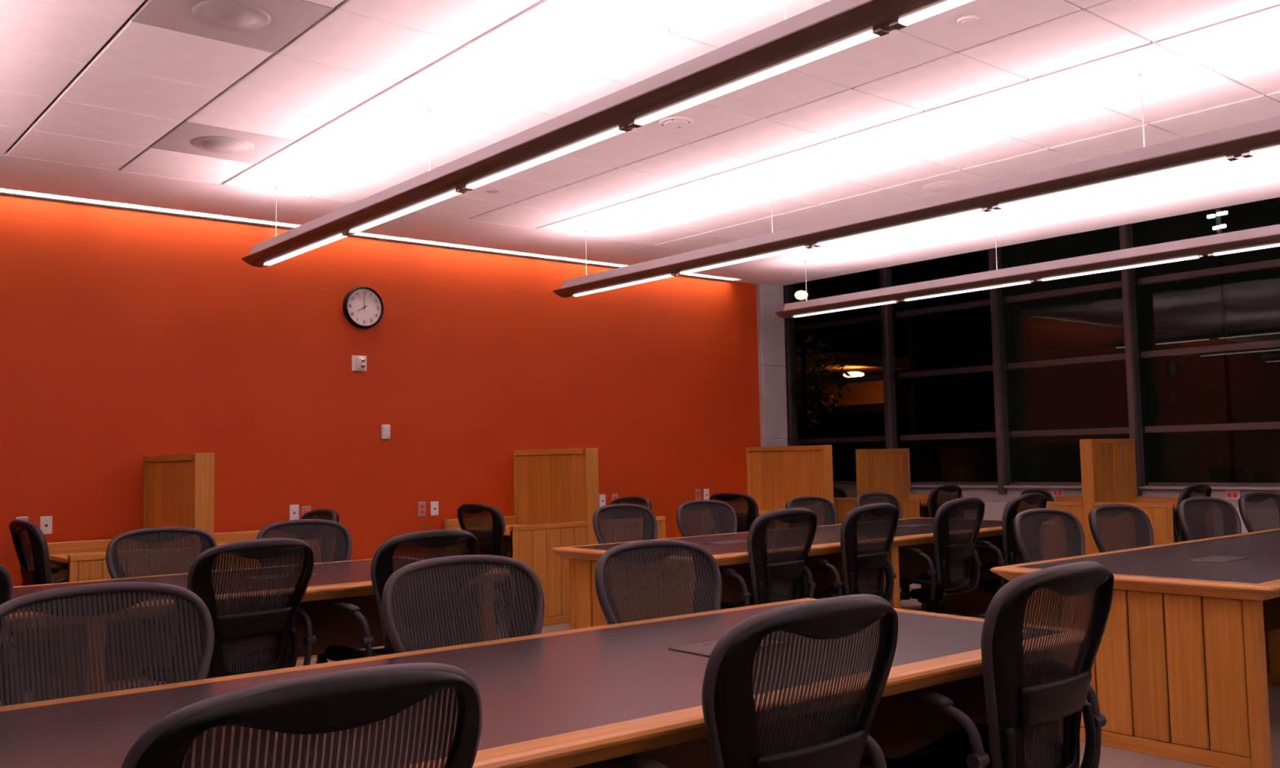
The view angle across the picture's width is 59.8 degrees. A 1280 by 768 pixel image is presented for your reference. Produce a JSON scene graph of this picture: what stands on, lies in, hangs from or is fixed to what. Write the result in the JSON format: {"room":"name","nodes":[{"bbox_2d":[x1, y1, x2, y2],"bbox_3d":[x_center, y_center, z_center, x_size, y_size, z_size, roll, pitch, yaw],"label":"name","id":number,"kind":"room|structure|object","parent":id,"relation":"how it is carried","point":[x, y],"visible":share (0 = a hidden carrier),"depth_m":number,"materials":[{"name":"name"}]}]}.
{"room":"library study room","nodes":[
{"label":"library study room","id":0,"kind":"room"},
{"bbox_2d":[0,194,760,586],"bbox_3d":[-3.268,0.161,7.985,11.640,3.400,0.180,2,-5,-40],"label":"wall","id":1,"kind":"structure","parent":0,"point":[126,336],"depth_m":8.62,"materials":[{"name":"paint"}]},
{"bbox_2d":[16,516,28,521],"bbox_3d":[-3.990,0.917,7.188,0.072,0.116,0.013,2,-5,-40],"label":"wall socket","id":2,"kind":"object","parent":1,"relation":"attached to","point":[24,518],"visible":0.19,"depth_m":7.20,"materials":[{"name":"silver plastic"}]},
{"bbox_2d":[40,515,52,534],"bbox_3d":[-3.884,0.924,7.279,0.072,0.116,0.011,2,-5,-40],"label":"wall socket","id":3,"kind":"object","parent":1,"relation":"attached to","point":[46,522],"visible":0.94,"depth_m":7.28,"materials":[{"name":"white plastic"}]},
{"bbox_2d":[289,504,298,519],"bbox_3d":[-2.595,0.966,8.356,0.072,0.116,0.011,2,-5,-40],"label":"wall socket","id":4,"kind":"object","parent":1,"relation":"attached to","point":[294,509],"visible":0.88,"depth_m":8.35,"materials":[{"name":"white plastic"}]},
{"bbox_2d":[302,506,311,515],"bbox_3d":[-2.522,0.984,8.415,0.072,0.116,0.013,2,-5,-40],"label":"wall socket","id":5,"kind":"object","parent":1,"relation":"attached to","point":[304,509],"visible":0.39,"depth_m":8.41,"materials":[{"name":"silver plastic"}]},
{"bbox_2d":[351,355,366,371],"bbox_3d":[-2.193,-0.164,8.748,0.124,0.124,0.074,2,-5,-40],"label":"fire alarm","id":6,"kind":"object","parent":1,"relation":"attached to","point":[358,362],"visible":1,"depth_m":8.74,"materials":[{"name":"white plastic"}]},
{"bbox_2d":[342,286,383,328],"bbox_3d":[-2.186,-0.606,8.806,0.330,0.330,0.052,2,-5,-40],"label":"wall clock","id":7,"kind":"object","parent":1,"relation":"attached to","point":[362,306],"visible":1,"depth_m":8.79,"materials":[{"name":"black plastic"}]},
{"bbox_2d":[381,424,390,439],"bbox_3d":[-2.025,0.382,8.868,0.068,0.116,0.036,2,-5,-40],"label":"thermostat","id":8,"kind":"object","parent":1,"relation":"attached to","point":[385,428],"visible":1,"depth_m":8.85,"materials":[{"name":"white plastic"}]},
{"bbox_2d":[417,502,426,516],"bbox_3d":[-1.770,1.017,9.043,0.072,0.116,0.013,2,-5,-40],"label":"wall socket","id":9,"kind":"object","parent":1,"relation":"attached to","point":[421,505],"visible":1,"depth_m":9.04,"materials":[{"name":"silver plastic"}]},
{"bbox_2d":[430,501,438,515],"bbox_3d":[-1.682,1.020,9.118,0.072,0.116,0.011,2,-5,-40],"label":"wall socket","id":10,"kind":"object","parent":1,"relation":"attached to","point":[433,504],"visible":1,"depth_m":9.11,"materials":[{"name":"white plastic"}]},
{"bbox_2d":[599,494,605,506],"bbox_3d":[-0.344,1.074,10.237,0.072,0.116,0.011,2,-5,-40],"label":"wall socket","id":11,"kind":"object","parent":1,"relation":"attached to","point":[602,497],"visible":0.92,"depth_m":10.23,"materials":[{"name":"white plastic"}]},
{"bbox_2d":[611,493,617,501],"bbox_3d":[-0.232,1.078,10.329,0.072,0.116,0.013,2,-5,-40],"label":"wall socket","id":12,"kind":"object","parent":1,"relation":"attached to","point":[614,496],"visible":0.42,"depth_m":10.32,"materials":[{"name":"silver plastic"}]},
{"bbox_2d":[695,488,701,500],"bbox_3d":[0.576,1.099,11.006,0.072,0.116,0.013,2,-5,-40],"label":"wall socket","id":13,"kind":"object","parent":1,"relation":"attached to","point":[698,495],"visible":0.85,"depth_m":11.00,"materials":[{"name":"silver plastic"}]},
{"bbox_2d":[703,488,709,499],"bbox_3d":[0.664,1.102,11.080,0.072,0.116,0.011,2,-5,-40],"label":"wall socket","id":14,"kind":"object","parent":1,"relation":"attached to","point":[706,491],"visible":0.87,"depth_m":11.07,"materials":[{"name":"white plastic"}]},
{"bbox_2d":[0,0,1279,285],"bbox_3d":[0.286,-1.918,5.897,14.300,0.980,14.400,2,-5,-40],"label":"ceiling","id":15,"kind":"structure","parent":0,"point":[87,89],"depth_m":5.84,"materials":[{"name":"tile"}]},
{"bbox_2d":[151,118,295,164],"bbox_3d":[-2.347,-1.351,6.262,0.600,0.032,0.605,2,-5,-40],"label":"ceiling vent","id":16,"kind":"object","parent":15,"relation":"in","point":[187,137],"visible":0.99,"depth_m":6.22,"materials":[{"name":"grey metal"}]},
{"bbox_2d":[130,0,333,53],"bbox_3d":[-1.641,-1.485,4.472,0.600,0.032,0.605,2,-5,-40],"label":"ceiling vent","id":17,"kind":"object","parent":15,"relation":"in","point":[267,25],"visible":0.99,"depth_m":4.49,"materials":[{"name":"grey metal"}]},
{"bbox_2d":[0,187,745,282],"bbox_3d":[-1.857,-1.282,9.071,7.520,0.245,0.154,2,-5,-40],"label":"strip light","id":18,"kind":"object","parent":15,"relation":"attached to","point":[4,191],"visible":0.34,"depth_m":8.35,"materials":[{"name":"white plastic"}]},
{"bbox_2d":[486,188,498,193],"bbox_3d":[-0.984,-1.290,7.440,0.084,0.014,0.084,2,-5,-40],"label":"smoke detector","id":19,"kind":"object","parent":15,"relation":"attached to","point":[489,190],"visible":1,"depth_m":7.42,"materials":[{"name":"white plastic"}]},
{"bbox_2d":[241,0,973,267],"bbox_3d":[0.623,-1.334,3.661,0.230,0.496,9.895,2,-5,-40],"label":"pendant light","id":20,"kind":"object","parent":15,"relation":"hanging from","point":[833,26],"visible":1,"depth_m":4.31,"materials":[{"name":"metal"}]},
{"bbox_2d":[658,116,693,128],"bbox_3d":[0.194,-1.410,6.009,0.184,0.014,0.184,2,-5,-40],"label":"ceiling speaker","id":21,"kind":"object","parent":15,"relation":"attached to","point":[670,122],"visible":1,"depth_m":5.98,"materials":[{"name":"plastic"}]},
{"bbox_2d":[552,72,1279,297],"bbox_3d":[2.545,-1.261,5.242,0.230,0.513,9.855,2,-5,-40],"label":"pendant light","id":22,"kind":"object","parent":15,"relation":"hanging from","point":[1249,140],"visible":1,"depth_m":6.01,"materials":[{"name":"metal"}]},
{"bbox_2d":[884,168,999,197],"bbox_3d":[2.101,-1.355,7.602,0.600,0.032,0.605,2,-5,-40],"label":"ceiling vent","id":23,"kind":"object","parent":15,"relation":"in","point":[957,180],"visible":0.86,"depth_m":7.51,"materials":[{"name":"metal"}]},
{"bbox_2d":[956,15,979,26],"bbox_3d":[1.380,-1.524,4.678,0.094,0.014,0.094,2,-5,-40],"label":"sprinkler cover","id":24,"kind":"object","parent":15,"relation":"attached to","point":[968,20],"visible":1,"depth_m":4.66,"materials":[{"name":"plastic"}]},
{"bbox_2d":[774,222,1279,318],"bbox_3d":[4.506,-1.191,6.856,0.230,0.519,9.815,2,-5,-40],"label":"pendant light","id":25,"kind":"object","parent":15,"relation":"hanging from","point":[1267,237],"visible":1,"depth_m":8.39,"materials":[{"name":"metal"}]},
{"bbox_2d":[295,583,1279,767],"bbox_3d":[0.247,1.689,5.559,14.400,0.120,14.800,2,-5,-40],"label":"floor","id":26,"kind":"structure","parent":0,"point":[1110,757],"depth_m":4.65,"materials":[{"name":"beige carpet"}]},
{"bbox_2d":[0,564,13,604],"bbox_3d":[-2.539,1.083,3.857,0.632,0.979,0.655,2,-5,-40],"label":"office chair","id":27,"kind":"object","parent":26,"relation":"on","point":[6,580],"visible":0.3,"depth_m":3.84,"materials":[{"name":"plastic"}]},
{"bbox_2d":[8,519,67,586],"bbox_3d":[-3.485,1.304,6.817,0.655,0.973,0.632,2,-5,-42],"label":"office chair","id":28,"kind":"object","parent":26,"relation":"on","point":[29,542],"visible":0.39,"depth_m":6.56,"materials":[{"name":"plastic"}]},
{"bbox_2d":[0,582,214,706],"bbox_3d":[-1.160,0.969,2.548,0.632,0.974,0.655,2,-5,-44],"label":"office chair","id":29,"kind":"object","parent":26,"relation":"on","point":[92,638],"visible":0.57,"depth_m":2.77,"materials":[{"name":"fabric"}]},
{"bbox_2d":[106,526,217,578],"bbox_3d":[-2.286,1.200,5.510,0.632,0.956,0.655,2,-5,-41],"label":"office chair","id":30,"kind":"object","parent":26,"relation":"on","point":[169,550],"visible":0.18,"depth_m":5.71,"materials":[{"name":"fabric"}]},
{"bbox_2d":[47,453,316,660],"bbox_3d":[-3.034,1.137,7.292,1.520,1.350,1.053,2,-5,-40],"label":"study carrel","id":31,"kind":"object","parent":26,"relation":"on","point":[179,488],"visible":0.27,"depth_m":7.17,"materials":[{"name":"brown wood"}]},
{"bbox_2d":[12,558,383,657],"bbox_3d":[-2.442,1.263,4.738,3.740,0.734,1.200,2,-5,-38],"label":"table","id":32,"kind":"object","parent":26,"relation":"on","point":[349,582],"visible":0.02,"depth_m":5.43,"materials":[{"name":"grey laminate"}]},
{"bbox_2d":[186,537,316,679],"bbox_3d":[-1.752,1.131,4.715,0.655,0.964,0.632,-5,-5,42],"label":"office chair","id":33,"kind":"object","parent":26,"relation":"on","point":[253,591],"visible":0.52,"depth_m":4.57,"materials":[{"name":"plastic"}]},
{"bbox_2d":[120,662,482,767],"bbox_3d":[-0.609,0.910,1.779,0.632,0.966,0.655,2,-5,-40],"label":"office chair","id":34,"kind":"object","parent":26,"relation":"on","point":[410,715],"visible":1,"depth_m":1.57,"materials":[{"name":"plastic"}]},
{"bbox_2d":[256,519,351,664],"bbox_3d":[-1.740,1.227,6.075,0.632,0.953,0.655,2,-5,-39],"label":"office chair","id":35,"kind":"object","parent":26,"relation":"on","point":[329,540],"visible":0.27,"depth_m":6.35,"materials":[{"name":"fabric"}]},
{"bbox_2d":[300,508,339,522],"bbox_3d":[-2.463,1.358,7.747,0.655,0.946,0.632,2,-5,-42],"label":"office chair","id":36,"kind":"object","parent":26,"relation":"on","point":[322,513],"visible":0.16,"depth_m":7.98,"materials":[{"name":"fabric"}]},
{"bbox_2d":[324,528,478,661],"bbox_3d":[-1.100,1.143,5.093,0.632,0.964,0.655,3,-5,-45],"label":"office chair","id":37,"kind":"object","parent":26,"relation":"on","point":[396,553],"visible":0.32,"depth_m":4.84,"materials":[{"name":"plastic"}]},
{"bbox_2d":[382,555,544,653],"bbox_3d":[-0.376,0.996,3.180,0.632,0.971,0.655,2,-5,-40],"label":"office chair","id":38,"kind":"object","parent":26,"relation":"on","point":[442,602],"visible":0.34,"depth_m":3.40,"materials":[{"name":"fabric"}]},
{"bbox_2d":[457,503,510,557],"bbox_3d":[-1.093,1.416,8.946,0.632,0.933,0.655,-5,-5,44],"label":"office chair","id":39,"kind":"object","parent":26,"relation":"on","point":[486,522],"visible":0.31,"depth_m":8.72,"materials":[{"name":"fabric"}]},
{"bbox_2d":[0,598,1105,767],"bbox_3d":[-0.479,1.074,2.523,3.740,0.734,1.180,2,-5,-38],"label":"table","id":40,"kind":"object","parent":26,"relation":"on","point":[585,697],"visible":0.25,"depth_m":2.70,"materials":[{"name":"grey laminate"}]},
{"bbox_2d":[443,448,665,626],"bbox_3d":[-0.704,1.219,9.241,1.520,1.350,1.053,2,-5,-40],"label":"study carrel","id":41,"kind":"object","parent":26,"relation":"on","point":[556,497],"visible":0.52,"depth_m":8.90,"materials":[{"name":"brown wood"}]},
{"bbox_2d":[592,503,657,543],"bbox_3d":[0.060,1.268,7.271,0.632,0.956,0.655,2,-5,-42],"label":"office chair","id":42,"kind":"object","parent":26,"relation":"on","point":[617,522],"visible":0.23,"depth_m":7.50,"materials":[{"name":"fabric"}]},
{"bbox_2d":[609,496,651,510],"bbox_3d":[-0.259,1.441,9.563,0.655,0.930,0.632,2,-5,-42],"label":"office chair","id":43,"kind":"object","parent":26,"relation":"on","point":[640,500],"visible":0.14,"depth_m":9.77,"materials":[{"name":"plastic"}]},
{"bbox_2d":[595,539,721,624],"bbox_3d":[0.216,1.025,3.741,0.632,0.964,0.655,2,-5,-38],"label":"office chair","id":44,"kind":"object","parent":26,"relation":"on","point":[646,580],"visible":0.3,"depth_m":3.97,"materials":[{"name":"fabric"}]},
{"bbox_2d":[675,499,737,537],"bbox_3d":[0.625,1.292,7.771,0.632,0.951,0.655,2,-5,-38],"label":"office chair","id":45,"kind":"object","parent":26,"relation":"on","point":[701,517],"visible":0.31,"depth_m":8.01,"materials":[{"name":"fabric"}]},
{"bbox_2d":[709,493,758,533],"bbox_3d":[1.032,1.494,10.687,0.632,0.920,0.655,-4,-5,40],"label":"office chair","id":46,"kind":"object","parent":26,"relation":"on","point":[745,507],"visible":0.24,"depth_m":10.43,"materials":[{"name":"fabric"}]},
{"bbox_2d":[601,594,897,767],"bbox_3d":[0.204,0.934,2.436,0.632,0.972,0.655,2,-5,-40],"label":"office chair","id":47,"kind":"object","parent":26,"relation":"on","point":[801,685],"visible":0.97,"depth_m":2.22,"materials":[{"name":"plastic"}]},
{"bbox_2d":[718,507,817,609],"bbox_3d":[0.649,1.188,6.337,0.632,0.967,0.655,2,-5,-43],"label":"office chair","id":48,"kind":"object","parent":26,"relation":"on","point":[780,542],"visible":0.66,"depth_m":6.14,"materials":[{"name":"fabric"}]},
{"bbox_2d":[755,283,787,447],"bbox_3d":[1.292,0.490,11.876,0.360,3.070,0.440,2,-5,-40],"label":"concrete column","id":49,"kind":"structure","parent":26,"relation":"on","point":[770,298],"depth_m":11.73,"materials":[{"name":"grey concrete"}]},
{"bbox_2d":[551,517,1004,630],"bbox_3d":[1.281,1.366,7.455,3.700,0.734,1.240,2,-5,-40],"label":"table","id":50,"kind":"object","parent":26,"relation":"on","point":[730,550],"visible":0.29,"depth_m":7.06,"materials":[{"name":"grey laminate"}]},
{"bbox_2d":[746,444,833,517],"bbox_3d":[1.221,1.286,10.851,0.820,1.350,1.053,2,-5,-40],"label":"study carrel","id":51,"kind":"object","parent":26,"relation":"on","point":[776,475],"visible":0.3,"depth_m":11.05,"materials":[{"name":"brown wood"}]},
{"bbox_2d":[785,495,837,525],"bbox_3d":[1.482,1.323,8.421,0.632,0.940,0.655,2,-5,-40],"label":"office chair","id":52,"kind":"object","parent":26,"relation":"on","point":[825,512],"visible":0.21,"depth_m":8.71,"materials":[{"name":"fabric"}]},
{"bbox_2d":[833,487,847,497],"bbox_3d":[2.388,1.636,12.887,0.632,0.873,0.655,2,-5,-38],"label":"office chair","id":53,"kind":"object","parent":26,"relation":"on","point":[837,493],"visible":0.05,"depth_m":13.22,"materials":[{"name":"plastic"}]},
{"bbox_2d":[800,502,898,602],"bbox_3d":[1.218,1.206,6.774,0.632,0.965,0.655,3,-5,-45],"label":"office chair","id":54,"kind":"object","parent":26,"relation":"on","point":[867,532],"visible":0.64,"depth_m":6.58,"materials":[{"name":"fabric"}]},
{"bbox_2d":[854,492,941,613],"bbox_3d":[2.114,1.344,8.941,0.632,0.941,0.655,2,-5,-40],"label":"office chair","id":55,"kind":"object","parent":26,"relation":"on","point":[868,498],"visible":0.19,"depth_m":9.15,"materials":[{"name":"plastic"}]},
{"bbox_2d":[833,448,963,524],"bbox_3d":[2.757,1.386,12.532,0.823,1.310,1.520,2,-5,-40],"label":"study carrel","id":56,"kind":"object","parent":26,"relation":"on","point":[877,470],"visible":0.24,"depth_m":12.46,"materials":[{"name":"brown wood"}]},
{"bbox_2d":[897,497,984,613],"bbox_3d":[1.913,1.228,7.335,0.632,0.966,0.655,2,-5,-44],"label":"office chair","id":57,"kind":"object","parent":26,"relation":"on","point":[957,524],"visible":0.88,"depth_m":7.15,"materials":[{"name":"fabric"}]},
{"bbox_2d":[927,484,961,518],"bbox_3d":[3.116,1.546,12.035,0.632,0.907,0.655,2,-5,-40],"label":"office chair","id":58,"kind":"object","parent":26,"relation":"on","point":[940,495],"visible":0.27,"depth_m":11.78,"materials":[{"name":"plastic"}]},
{"bbox_2d":[859,561,1114,767],"bbox_3d":[0.916,0.958,3.014,0.632,0.972,0.655,2,-5,-40],"label":"office chair","id":59,"kind":"object","parent":26,"relation":"on","point":[1043,629],"visible":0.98,"depth_m":2.81,"materials":[{"name":"plastic"}]},
{"bbox_2d":[956,493,1046,618],"bbox_3d":[2.502,1.248,7.824,0.632,0.967,0.655,3,-5,-45],"label":"office chair","id":60,"kind":"object","parent":26,"relation":"on","point":[1012,555],"visible":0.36,"depth_m":7.58,"materials":[{"name":"plastic"}]},
{"bbox_2d":[1020,488,1053,501],"bbox_3d":[4.123,1.468,10.904,0.632,0.871,0.655,2,-5,-40],"label":"office chair","id":61,"kind":"object","parent":26,"relation":"on","point":[1049,497],"visible":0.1,"depth_m":11.23,"materials":[{"name":"plastic"}]},
{"bbox_2d":[1012,508,1085,563],"bbox_3d":[2.365,1.134,5.862,0.632,0.938,0.655,1,-5,-33],"label":"office chair","id":62,"kind":"object","parent":26,"relation":"on","point":[1039,534],"visible":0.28,"depth_m":6.11,"materials":[{"name":"fabric"}]},
{"bbox_2d":[1045,438,1178,555],"bbox_3d":[4.450,1.195,10.516,0.823,1.350,1.520,2,-5,-40],"label":"study carrel","id":63,"kind":"object","parent":26,"relation":"on","point":[1108,466],"visible":0.32,"depth_m":10.34,"materials":[{"name":"brown wood"}]},
{"bbox_2d":[1088,503,1153,552],"bbox_3d":[2.942,1.152,6.279,0.632,0.934,0.655,1,-5,-34],"label":"office chair","id":64,"kind":"object","parent":26,"relation":"on","point":[1113,526],"visible":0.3,"depth_m":6.53,"materials":[{"name":"fabric"}]},
{"bbox_2d":[990,528,1279,767],"bbox_3d":[3.428,1.209,5.784,3.720,0.734,1.200,2,-5,-39],"label":"table","id":65,"kind":"object","parent":26,"relation":"on","point":[1186,660],"visible":0.79,"depth_m":4.54,"materials":[{"name":"grey laminate"}]},
{"bbox_2d":[1174,484,1211,542],"bbox_3d":[4.821,1.372,10.115,0.632,0.928,0.655,2,-5,-40],"label":"office chair","id":66,"kind":"object","parent":26,"relation":"on","point":[1197,490],"visible":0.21,"depth_m":9.85,"materials":[{"name":"plastic"}]},
{"bbox_2d":[1177,497,1241,541],"bbox_3d":[3.578,1.147,6.535,0.632,0.952,0.655,1,-4,-30],"label":"office chair","id":67,"kind":"object","parent":26,"relation":"on","point":[1198,517],"visible":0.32,"depth_m":6.80,"materials":[{"name":"fabric"}]},
{"bbox_2d":[1237,491,1279,532],"bbox_3d":[4.290,1.175,7.176,0.632,0.952,0.655,1,-4,-30],"label":"office chair","id":68,"kind":"object","parent":26,"relation":"on","point":[1259,511],"visible":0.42,"depth_m":7.41,"materials":[{"name":"fabric"}]},
{"bbox_2d":[833,486,1279,507],"bbox_3d":[5.642,1.389,10.114,0.260,0.860,14.400,2,-5,-40],"label":"wall","id":69,"kind":"structure","parent":0,"point":[985,495],"depth_m":11.86,"materials":[{"name":"grey paint"}]},
{"bbox_2d":[782,223,1279,495],"bbox_3d":[5.737,-0.571,9.996,0.310,3.150,14.955,2,-5,-40],"label":"window","id":70,"kind":"structure","parent":69,"relation":"in","point":[996,302],"depth_m":11.97,"materials":[{"name":"brown metal"}]},
{"bbox_2d":[1052,488,1063,496],"bbox_3d":[4.315,1.123,11.495,0.018,0.080,0.120,2,-5,-40],"label":"wall socket","id":71,"kind":"object","parent":69,"relation":"attached to","point":[1055,492],"visible":0.94,"depth_m":11.49,"materials":[{"name":"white plastic"}]},
{"bbox_2d":[982,502,1248,533],"bbox_3d":[5.367,1.437,10.140,0.115,0.620,13.192,2,-5,-40],"label":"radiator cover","id":72,"kind":"object","parent":69,"relation":"attached to","point":[993,511],"visible":0.02,"depth_m":11.92,"materials":[{"name":"grey metal"}]},
{"bbox_2d":[1235,508,1241,517],"bbox_3d":[5.371,1.165,10.049,0.011,0.084,0.140,2,-5,-40],"label":"wall socket","id":73,"kind":"object","parent":72,"relation":"attached to","point":[1237,509],"visible":0.02,"depth_m":10.02,"materials":[{"name":"white plastic"}]},
{"bbox_2d":[1225,490,1239,499],"bbox_3d":[5.419,1.012,10.180,0.018,0.080,0.120,2,-5,-40],"label":"wall socket","id":74,"kind":"object","parent":69,"relation":"attached to","point":[1228,494],"visible":0.94,"depth_m":10.18,"materials":[{"name":"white plastic"}]},
{"bbox_2d":[1226,492,1231,497],"bbox_3d":[5.399,1.016,10.197,0.009,0.045,0.040,2,-5,-40],"label":"socket","id":75,"kind":"object","parent":74,"relation":"attached to","point":[1228,494],"depth_m":10.19,"materials":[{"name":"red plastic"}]},
{"label":"outside","id":76,"kind":"structure","parent":0,"visible":0},
{"bbox_3d":[17.689,6.266,33.943,49.000,0.200,90.000,2,-5,-40],"label":"ground","id":77,"kind":"structure","parent":76,"visible":0},
{"bbox_2d":[795,290,808,445],"bbox_3d":[3.945,1.848,26.391,0.306,8.185,0.306,2,-5,-40],"label":"street lamp","id":78,"kind":"object","parent":77,"relation":"on","point":[801,295],"visible":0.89,"depth_m":26.50,"materials":[{"name":"white"}]},
{"bbox_2d":[795,333,851,433],"bbox_3d":[3.966,2.345,27.974,3.365,7.405,2.715,2,-5,-40],"label":"tree","id":79,"kind":"object","parent":77,"relation":"on","point":[798,372],"visible":0.38,"depth_m":28.06,"materials":[{"name":"green plant"}]},
{"bbox_2d":[793,248,1010,482],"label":"window","id":80,"kind":"structure","parent":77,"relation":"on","point":[958,403],"depth_m":33.28,"materials":[{"name":"black glass"}]},
{"bbox_2d":[843,371,864,377],"bbox_3d":[5.847,-0.255,30.441,0.576,0.162,0.576,2,-5,-40],"label":"lamp","id":81,"kind":"object","parent":80,"relation":"attached to","point":[854,374],"visible":0.73,"depth_m":30.22,"materials":[{"name":"white"}]},
{"bbox_2d":[1207,208,1235,482],"bbox_3d":[12.174,0.935,22.928,0.190,9.200,0.410,2,-5,-40],"label":"floodlight","id":82,"kind":"object","parent":77,"relation":"on","point":[1218,215],"visible":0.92,"depth_m":23.04,"materials":[{"name":"white"}]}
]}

